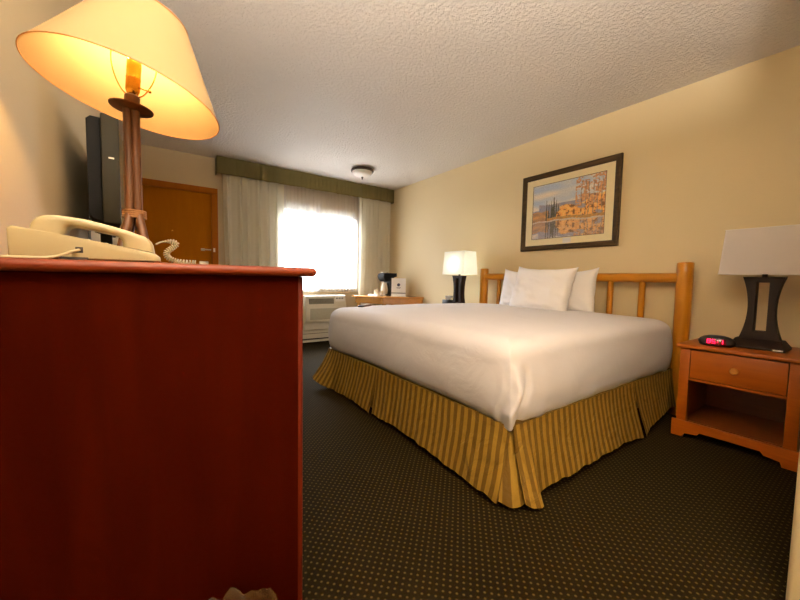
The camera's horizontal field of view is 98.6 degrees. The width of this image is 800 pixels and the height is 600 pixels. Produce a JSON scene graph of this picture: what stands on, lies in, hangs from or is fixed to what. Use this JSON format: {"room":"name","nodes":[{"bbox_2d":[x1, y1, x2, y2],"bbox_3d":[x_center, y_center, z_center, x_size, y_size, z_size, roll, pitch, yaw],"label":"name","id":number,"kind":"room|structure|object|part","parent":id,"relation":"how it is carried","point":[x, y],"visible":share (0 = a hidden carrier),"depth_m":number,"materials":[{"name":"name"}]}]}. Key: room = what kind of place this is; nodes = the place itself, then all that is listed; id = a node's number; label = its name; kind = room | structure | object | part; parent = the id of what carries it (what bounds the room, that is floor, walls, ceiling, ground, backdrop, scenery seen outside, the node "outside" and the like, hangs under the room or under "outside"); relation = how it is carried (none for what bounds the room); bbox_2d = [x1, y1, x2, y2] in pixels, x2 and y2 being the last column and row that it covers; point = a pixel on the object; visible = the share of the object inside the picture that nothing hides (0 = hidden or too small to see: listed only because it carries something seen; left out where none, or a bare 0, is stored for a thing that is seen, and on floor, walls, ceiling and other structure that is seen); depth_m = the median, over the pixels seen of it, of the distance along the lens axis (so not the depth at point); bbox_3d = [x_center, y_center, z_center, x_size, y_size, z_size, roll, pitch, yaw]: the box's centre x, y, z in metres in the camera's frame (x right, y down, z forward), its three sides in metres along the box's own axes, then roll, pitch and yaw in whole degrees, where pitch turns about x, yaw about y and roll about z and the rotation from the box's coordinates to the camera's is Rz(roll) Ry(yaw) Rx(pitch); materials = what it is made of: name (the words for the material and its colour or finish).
{"room":"hotel room","nodes":[
{"label":"hotel room","id":0,"kind":"room"},
{"bbox_2d":[0,0,123,254],"bbox_3d":[-1.070,-0.330,0.878,0.100,2.440,7.700,-1,4,-35],"label":"wall","id":1,"kind":"structure","parent":0,"point":[43,152],"depth_m":1.11,"materials":[{"name":"beige paint"}]},
{"bbox_2d":[122,141,357,306],"bbox_3d":[-1.694,-0.593,4.968,3.760,2.440,0.140,-1,4,-35],"label":"wall","id":2,"kind":"structure","parent":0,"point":[157,163],"depth_m":4.20,"materials":[{"name":"paint"}]},
{"bbox_2d":[124,178,218,264],"bbox_3d":[-2.740,-0.376,4.196,0.932,2.062,0.154,-1,4,-35],"label":"door","id":3,"kind":"structure","parent":2,"relation":"attached to","point":[187,214],"depth_m":4.20,"materials":[{"name":"brown wood"}]},
{"bbox_2d":[215,155,393,203],"bbox_3d":[-1.208,-1.698,5.030,2.630,0.217,0.159,-1,4,-35],"label":"window valance","id":4,"kind":"object","parent":2,"relation":"attached to","point":[223,165],"visible":1,"depth_m":4.79,"materials":[{"name":"green fabric"}]},
{"bbox_2d":[222,174,283,266],"bbox_3d":[-1.929,-0.564,4.583,0.763,2.300,0.075,-1,4,-35],"label":"drape","id":5,"kind":"object","parent":4,"relation":"hanging from","point":[253,210],"visible":0.49,"depth_m":4.54,"materials":[{"name":"beige fabric"}]},
{"bbox_2d":[284,185,318,291],"bbox_3d":[-1.499,-0.920,4.931,0.712,1.615,0.027,-1,4,-35],"label":"sheer curtain","id":6,"kind":"object","parent":4,"relation":"hanging from","point":[301,204],"visible":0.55,"depth_m":4.99,"materials":[{"name":"white fabric"}]},
{"bbox_2d":[358,198,390,305],"bbox_3d":[-0.417,-0.599,5.636,0.604,2.300,0.074,-1,4,-35],"label":"drape","id":7,"kind":"object","parent":4,"relation":"hanging from","point":[374,215],"visible":0.72,"depth_m":5.61,"materials":[{"name":"beige fabric"}]},
{"bbox_2d":[303,295,345,329],"bbox_3d":[-1.142,0.181,5.195,0.635,0.510,0.204,-1,4,-35],"label":"air conditioner","id":8,"kind":"object","parent":2,"relation":"attached to","point":[317,309],"visible":0.72,"depth_m":5.07,"materials":[{"name":"beige plastic"}]},
{"bbox_2d":[310,308,338,319],"bbox_3d":[-1.085,0.204,5.114,0.515,0.165,0.005,-1,4,-35],"label":"grille","id":9,"kind":"object","parent":8,"relation":"attached to","point":[315,313],"depth_m":5.06,"materials":[{"name":"beige plastic"}]},
{"bbox_3d":[-1.089,0.206,5.119,0.565,0.200,0.010,-1,4,-35],"label":"panel","id":10,"kind":"part","parent":8,"relation":"part of","materials":[{"name":"beige plastic"}]},
{"bbox_3d":[-0.918,-0.014,5.251,0.155,0.070,0.019,-1,4,-35],"label":"control panel","id":11,"kind":"part","parent":8,"relation":"part of","materials":[{"name":"white plastic"}]},
{"bbox_2d":[320,288,356,289],"bbox_3d":[-1.230,-0.763,5.242,1.280,1.215,0.120,-1,4,-35],"label":"window","id":12,"kind":"structure","parent":2,"relation":"attached to","point":[320,288],"depth_m":5.39,"materials":[{"name":"white glass"}]},
{"bbox_2d":[319,191,359,291],"bbox_3d":[-0.936,-0.935,5.359,0.824,1.615,0.025,-1,4,-35],"label":"sheer curtain","id":13,"kind":"object","parent":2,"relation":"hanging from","point":[338,213],"visible":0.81,"depth_m":5.35,"materials":[{"name":"white fabric"}]},
{"bbox_2d":[82,0,799,189],"bbox_3d":[0.456,-1.633,1.846,3.760,0.100,7.700,-1,4,-35],"label":"ceiling","id":14,"kind":"structure","parent":0,"point":[409,92],"depth_m":2.38,"materials":[{"name":"beige paint"}]},
{"bbox_2d":[351,166,373,179],"bbox_3d":[-0.510,-1.700,4.649,0.310,0.145,0.310,-1,4,-35],"label":"ceiling light","id":15,"kind":"object","parent":14,"relation":"attached to","point":[362,172],"visible":1,"depth_m":4.55,"materials":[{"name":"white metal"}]},
{"bbox_3d":[-0.510,-1.696,4.649,0.268,0.066,0.268,-1,4,-35],"label":"lamp shade","id":16,"kind":"part","parent":15,"relation":"part of","materials":[{"name":"white glass"}]},
{"bbox_2d":[302,341,796,599],"bbox_3d":[0.407,0.902,2.001,3.760,0.100,7.700,-1,4,-35],"label":"floor","id":17,"kind":"structure","parent":0,"point":[662,514],"depth_m":1.38,"materials":[{"name":"carpet"}]},
{"bbox_2d":[0,257,315,599],"bbox_3d":[-1.108,0.354,1.590,0.614,0.986,2.315,-1,4,-35],"label":"dresser","id":18,"kind":"object","parent":17,"relation":"on","point":[151,413],"visible":1,"depth_m":0.64,"materials":[{"name":"brown wood"}]},
{"bbox_2d":[0,215,195,263],"bbox_3d":[-0.629,-0.118,0.699,0.372,0.084,0.233,-1,4,-35],"label":"telephone","id":19,"kind":"object","parent":18,"relation":"on","point":[47,236],"visible":0.91,"depth_m":0.64,"materials":[{"name":"beige plastic"}]},
{"bbox_3d":[-0.649,-0.080,0.565,0.032,0.024,0.185,4,5,42],"label":"line cord","id":20,"kind":"part","parent":19,"relation":"part of","materials":[{"name":"beige plastic"}]},
{"bbox_2d":[75,247,82,252],"bbox_3d":[-0.598,-0.093,0.641,0.011,0.011,0.002,-1,4,-35],"label":"socket","id":21,"kind":"object","parent":19,"relation":"attached to","point":[77,249],"depth_m":0.64,"materials":[{"name":"beige plastic"}]},
{"bbox_3d":[-0.520,-0.110,0.782,0.042,0.059,0.099,2,4,19],"label":"coiled cord","id":22,"kind":"part","parent":19,"relation":"part of","materials":[{"name":"beige plastic"}]},
{"bbox_2d":[85,112,120,244],"bbox_3d":[-1.450,-0.475,1.735,0.180,0.639,0.752,-2,5,-41],"label":"television","id":23,"kind":"object","parent":18,"relation":"on","point":[102,132],"visible":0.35,"depth_m":1.44,"materials":[{"name":"plastic"}]},
{"bbox_2d":[15,0,219,262],"bbox_3d":[-0.691,-0.420,0.891,0.398,0.661,0.405,-1,4,-35],"label":"table lamp","id":24,"kind":"object","parent":18,"relation":"on","point":[134,62],"visible":0.83,"depth_m":0.87,"materials":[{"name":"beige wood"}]},
{"bbox_3d":[-0.688,-0.617,0.879,0.395,0.263,0.401,-1,4,-35],"label":"lamp shade","id":25,"kind":"part","parent":24,"relation":"part of","materials":[{"name":"beige fabric"}]},
{"bbox_2d":[125,58,151,95],"bbox_3d":[-0.677,-0.569,0.890,0.056,0.090,0.033,-1,4,-35],"label":"socket","id":26,"kind":"object","parent":24,"relation":"attached to","point":[133,68],"depth_m":0.87,"materials":[{"name":"gold metal"}]},
{"bbox_2d":[208,588,276,599],"bbox_3d":[-0.307,0.755,0.601,0.238,0.338,0.237,-1,4,-35],"label":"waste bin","id":27,"kind":"object","parent":17,"relation":"on","point":[233,593],"visible":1,"depth_m":0.70,"materials":[{"name":"brown plastic"}]},
{"bbox_2d":[303,329,328,342],"bbox_3d":[-1.236,0.530,5.224,2.480,0.186,0.090,-1,4,-35],"label":"baseboard heater","id":28,"kind":"object","parent":17,"relation":"on","point":[316,335],"visible":0.13,"depth_m":5.16,"materials":[{"name":"beige metal"}]},
{"bbox_3d":[-1.238,0.610,5.229,2.480,0.025,0.090,-1,4,-35],"label":"rail","id":29,"kind":"part","parent":28,"relation":"part of","materials":[{"name":"beige metal"}]},
{"bbox_2d":[353,295,423,306],"bbox_3d":[-0.199,0.288,5.289,0.765,0.700,0.830,-1,4,-35],"label":"desk","id":30,"kind":"object","parent":17,"relation":"on","point":[393,300],"visible":0.59,"depth_m":5.12,"materials":[{"name":"brown wood"}]},
{"bbox_3d":[-0.461,0.007,5.206,0.403,0.066,0.008,3,4,34],"label":"drawer","id":31,"kind":"part","parent":30,"relation":"part of","materials":[{"name":"brown wood"}]},
{"bbox_2d":[378,272,396,295],"bbox_3d":[-0.201,-0.253,5.351,0.245,0.372,0.180,-1,4,-35],"label":"coffee maker","id":32,"kind":"object","parent":30,"relation":"on","point":[386,277],"visible":0.88,"depth_m":5.28,"materials":[{"name":"black plastic"}]},
{"bbox_2d":[391,278,405,296],"bbox_3d":[-0.022,-0.192,5.206,0.230,0.275,0.080,2,4,7],"label":"sign card","id":33,"kind":"object","parent":30,"relation":"on","point":[398,288],"visible":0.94,"depth_m":5.20,"materials":[{"name":"white paper"}]},
{"bbox_3d":[0.047,0.022,5.107,0.479,0.066,0.008,1,4,-8],"label":"drawer","id":34,"kind":"part","parent":30,"relation":"part of","materials":[{"name":"brown wood"}]},
{"bbox_2d":[313,262,694,508],"bbox_3d":[0.696,0.247,2.758,2.108,1.127,2.130,-1,4,-35],"label":"bed","id":35,"kind":"object","parent":17,"relation":"on","point":[515,466],"visible":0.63,"depth_m":1.88,"materials":[{"name":"brown wood"}]},
{"bbox_3d":[-0.468,0.606,2.706,0.124,0.320,0.923,-1,4,-35],"label":"skirt panel","id":36,"kind":"part","parent":35,"relation":"part of","materials":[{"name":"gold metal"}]},
{"bbox_3d":[-0.160,0.616,2.380,0.030,0.289,0.146,-1,4,-35],"label":"skirt panel","id":37,"kind":"part","parent":35,"relation":"part of","materials":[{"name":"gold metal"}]},
{"bbox_3d":[0.987,0.181,4.093,0.097,1.107,0.097,-1,4,-35],"label":"post","id":38,"kind":"part","parent":35,"relation":"part of","materials":[{"name":"brown wood"}]},
{"bbox_2d":[328,303,672,430],"bbox_3d":[0.694,0.272,2.766,1.926,0.410,1.994,-1,4,-35],"label":"duvet","id":39,"kind":"object","parent":35,"relation":"on","point":[508,364],"visible":0.98,"depth_m":1.88,"materials":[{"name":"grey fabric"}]},
{"bbox_2d":[358,304,370,306],"bbox_3d":[-0.314,0.051,3.058,0.047,0.028,0.173,3,4,24],"label":"remote control","id":40,"kind":"object","parent":39,"relation":"on","point":[362,305],"visible":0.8,"depth_m":3.03,"materials":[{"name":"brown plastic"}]},
{"bbox_2d":[499,269,517,304],"bbox_3d":[1.225,-0.098,3.462,0.180,0.439,0.520,-1,4,-35],"label":"pillow","id":41,"kind":"object","parent":35,"relation":"on","point":[509,281],"visible":0.31,"depth_m":3.53,"materials":[{"name":"white fabric"}]},
{"bbox_3d":[0.483,0.702,1.463,0.108,0.323,0.095,2,4,20],"label":"skirt panel","id":42,"kind":"part","parent":35,"relation":"part of","materials":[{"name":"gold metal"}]},
{"bbox_2d":[509,267,578,310],"bbox_3d":[1.251,-0.083,3.060,0.244,0.446,0.598,-1,4,-35],"label":"pillow","id":43,"kind":"object","parent":35,"relation":"on","point":[533,288],"visible":0.87,"depth_m":2.95,"materials":[{"name":"white fabric"}]},
{"bbox_3d":[0.998,0.695,1.772,1.201,0.326,0.116,-1,4,-35],"label":"skirt panel","id":44,"kind":"part","parent":35,"relation":"part of","materials":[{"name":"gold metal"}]},
{"bbox_3d":[1.536,-0.218,3.292,0.074,0.074,1.880,-1,4,-35],"label":"rail","id":45,"kind":"part","parent":35,"relation":"part of","materials":[{"name":"brown wood"}]},
{"bbox_2d":[567,268,598,311],"bbox_3d":[1.501,-0.072,3.064,0.182,0.434,0.506,-1,4,-35],"label":"pillow","id":46,"kind":"object","parent":35,"relation":"on","point":[582,295],"visible":0.45,"depth_m":2.90,"materials":[{"name":"white fabric"}]},
{"bbox_3d":[1.746,0.675,2.315,0.655,0.326,0.077,-1,4,-35],"label":"skirt panel","id":47,"kind":"part","parent":35,"relation":"part of","materials":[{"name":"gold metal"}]},
{"bbox_3d":[2.071,0.287,2.540,0.102,1.127,0.102,-1,4,-35],"label":"post","id":48,"kind":"part","parent":35,"relation":"part of","materials":[{"name":"brown wood"}]},
{"bbox_2d":[671,338,799,471],"bbox_3d":[2.124,0.582,2.134,0.548,0.590,0.549,-1,4,-35],"label":"nightstand","id":49,"kind":"object","parent":17,"relation":"on","point":[748,398],"visible":0.91,"depth_m":2.05,"materials":[{"name":"orange wood"}]},
{"bbox_3d":[2.012,0.563,2.349,0.475,0.537,0.022,-1,4,-35],"label":"panel","id":50,"kind":"part","parent":49,"relation":"part of","materials":[{"name":"orange wood"}]},
{"bbox_2d":[698,335,735,347],"bbox_3d":[1.955,0.250,2.124,0.099,0.067,0.175,-1,4,-35],"label":"alarm clock","id":51,"kind":"object","parent":49,"relation":"on","point":[710,340],"visible":1,"depth_m":2.09,"materials":[{"name":"black plastic"}]},
{"bbox_3d":[1.917,0.410,1.974,0.031,0.040,0.040,-1,4,-35],"label":"knob","id":52,"kind":"part","parent":49,"relation":"part of","materials":[{"name":"brown wood"}]},
{"bbox_2d":[687,404,784,447],"bbox_3d":[2.143,0.782,2.159,0.473,0.018,0.466,-1,4,-35],"label":"shelf","id":53,"kind":"object","parent":49,"relation":"attached to","point":[766,429],"depth_m":2.17,"materials":[{"name":"orange wood"}]},
{"bbox_3d":[1.943,0.508,1.999,0.026,0.014,0.414,-1,4,-35],"label":"cross rail","id":54,"kind":"part","parent":49,"relation":"part of","materials":[{"name":"orange wood"}]},
{"bbox_3d":[1.938,0.409,1.988,0.020,0.176,0.408,-1,4,-35],"label":"drawer","id":55,"kind":"part","parent":49,"relation":"part of","materials":[{"name":"orange wood"}]},
{"bbox_3d":[2.344,0.548,2.282,0.008,0.487,0.466,-1,4,-35],"label":"panel","id":56,"kind":"part","parent":49,"relation":"part of","materials":[{"name":"orange wood"}]},
{"bbox_2d":[718,224,799,352],"bbox_3d":[2.189,-0.067,2.069,0.229,0.716,0.385,-1,4,-35],"label":"bedside lamp","id":57,"kind":"object","parent":49,"relation":"on","point":[773,250],"visible":0.98,"depth_m":2.02,"materials":[{"name":"white fabric"}]},
{"bbox_3d":[2.154,0.046,2.124,0.070,0.374,0.060,-1,4,-35],"label":"leg","id":58,"kind":"part","parent":57,"relation":"part of","materials":[{"name":"brown wood"}]},
{"bbox_3d":[2.194,-0.288,2.056,0.224,0.272,0.380,-1,4,-35],"label":"lamp shade","id":59,"kind":"part","parent":57,"relation":"part of","materials":[{"name":"white fabric"}]},
{"bbox_3d":[2.182,0.283,2.090,0.222,0.014,0.242,-1,4,-35],"label":"plate","id":60,"kind":"part","parent":57,"relation":"part of","materials":[{"name":"brown wood"}]},
{"bbox_3d":[2.220,0.053,2.029,0.070,0.374,0.060,-1,4,-35],"label":"leg","id":61,"kind":"part","parent":57,"relation":"part of","materials":[{"name":"brown wood"}]},
{"bbox_3d":[2.291,0.593,1.950,0.475,0.537,0.022,-1,4,-35],"label":"panel","id":62,"kind":"part","parent":49,"relation":"part of","materials":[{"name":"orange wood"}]},
{"bbox_3d":[0.613,0.420,4.299,0.548,0.590,0.549,-1,4,-35],"label":"nightstand","id":63,"kind":"object","parent":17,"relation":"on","visible":0},
{"bbox_2d":[442,295,452,302],"bbox_3d":[0.618,0.030,4.368,0.137,0.179,0.120,-1,4,-35],"label":"tissue box","id":64,"kind":"object","parent":63,"relation":"on","point":[448,299],"visible":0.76,"depth_m":4.35,"materials":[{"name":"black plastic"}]},
{"bbox_2d":[443,251,476,302],"bbox_3d":[0.720,-0.225,4.175,0.229,0.716,0.385,-1,4,-35],"label":"bedside lamp","id":65,"kind":"object","parent":63,"relation":"on","point":[458,263],"visible":0.94,"depth_m":4.10,"materials":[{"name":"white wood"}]},
{"bbox_3d":[0.684,-0.112,4.230,0.070,0.374,0.060,-1,4,-35],"label":"leg","id":66,"kind":"part","parent":65,"relation":"part of","materials":[{"name":"brown wood"}]},
{"bbox_3d":[0.724,-0.446,4.162,0.224,0.272,0.380,-1,4,-35],"label":"lamp shade","id":67,"kind":"part","parent":65,"relation":"part of","materials":[{"name":"white fabric"}]},
{"bbox_3d":[0.750,-0.105,4.135,0.070,0.374,0.060,-1,4,-35],"label":"leg","id":68,"kind":"part","parent":65,"relation":"part of","materials":[{"name":"brown wood"}]},
{"bbox_2d":[389,45,799,369],"bbox_3d":[1.185,-0.480,4.041,0.100,2.440,5.080,-1,4,-35],"label":"wall","id":69,"kind":"structure","parent":0,"point":[704,159],"depth_m":2.69,"materials":[{"name":"beige paint"}]},
{"bbox_2d":[520,152,623,251],"bbox_3d":[1.596,-0.884,3.319,0.030,0.778,0.968,-1,4,-35],"label":"framed picture","id":70,"kind":"object","parent":69,"relation":"attached to","point":[579,205],"visible":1,"depth_m":3.25,"materials":[{"name":"brown wood"}]},
{"bbox_3d":[1.607,-0.578,3.321,0.002,0.050,0.080,-1,4,-35],"label":"title plate","id":71,"kind":"part","parent":70,"relation":"part of","materials":[{"name":"beige paper"}]},
{"bbox_2d":[532,171,606,239],"bbox_3d":[1.603,-0.884,3.322,0.001,0.540,0.715,-1,4,-35],"label":"print","id":72,"kind":"object","parent":70,"relation":"attached to","point":[576,206],"depth_m":3.28},
{"bbox_2d":[786,449,799,599],"bbox_3d":[2.668,-0.228,0.396,1.840,2.440,2.628,-1,4,-35],"label":"wall","id":73,"kind":"structure","parent":0,"point":[793,580],"depth_m":1.00,"materials":[{"name":"beige paint"}]}
]}

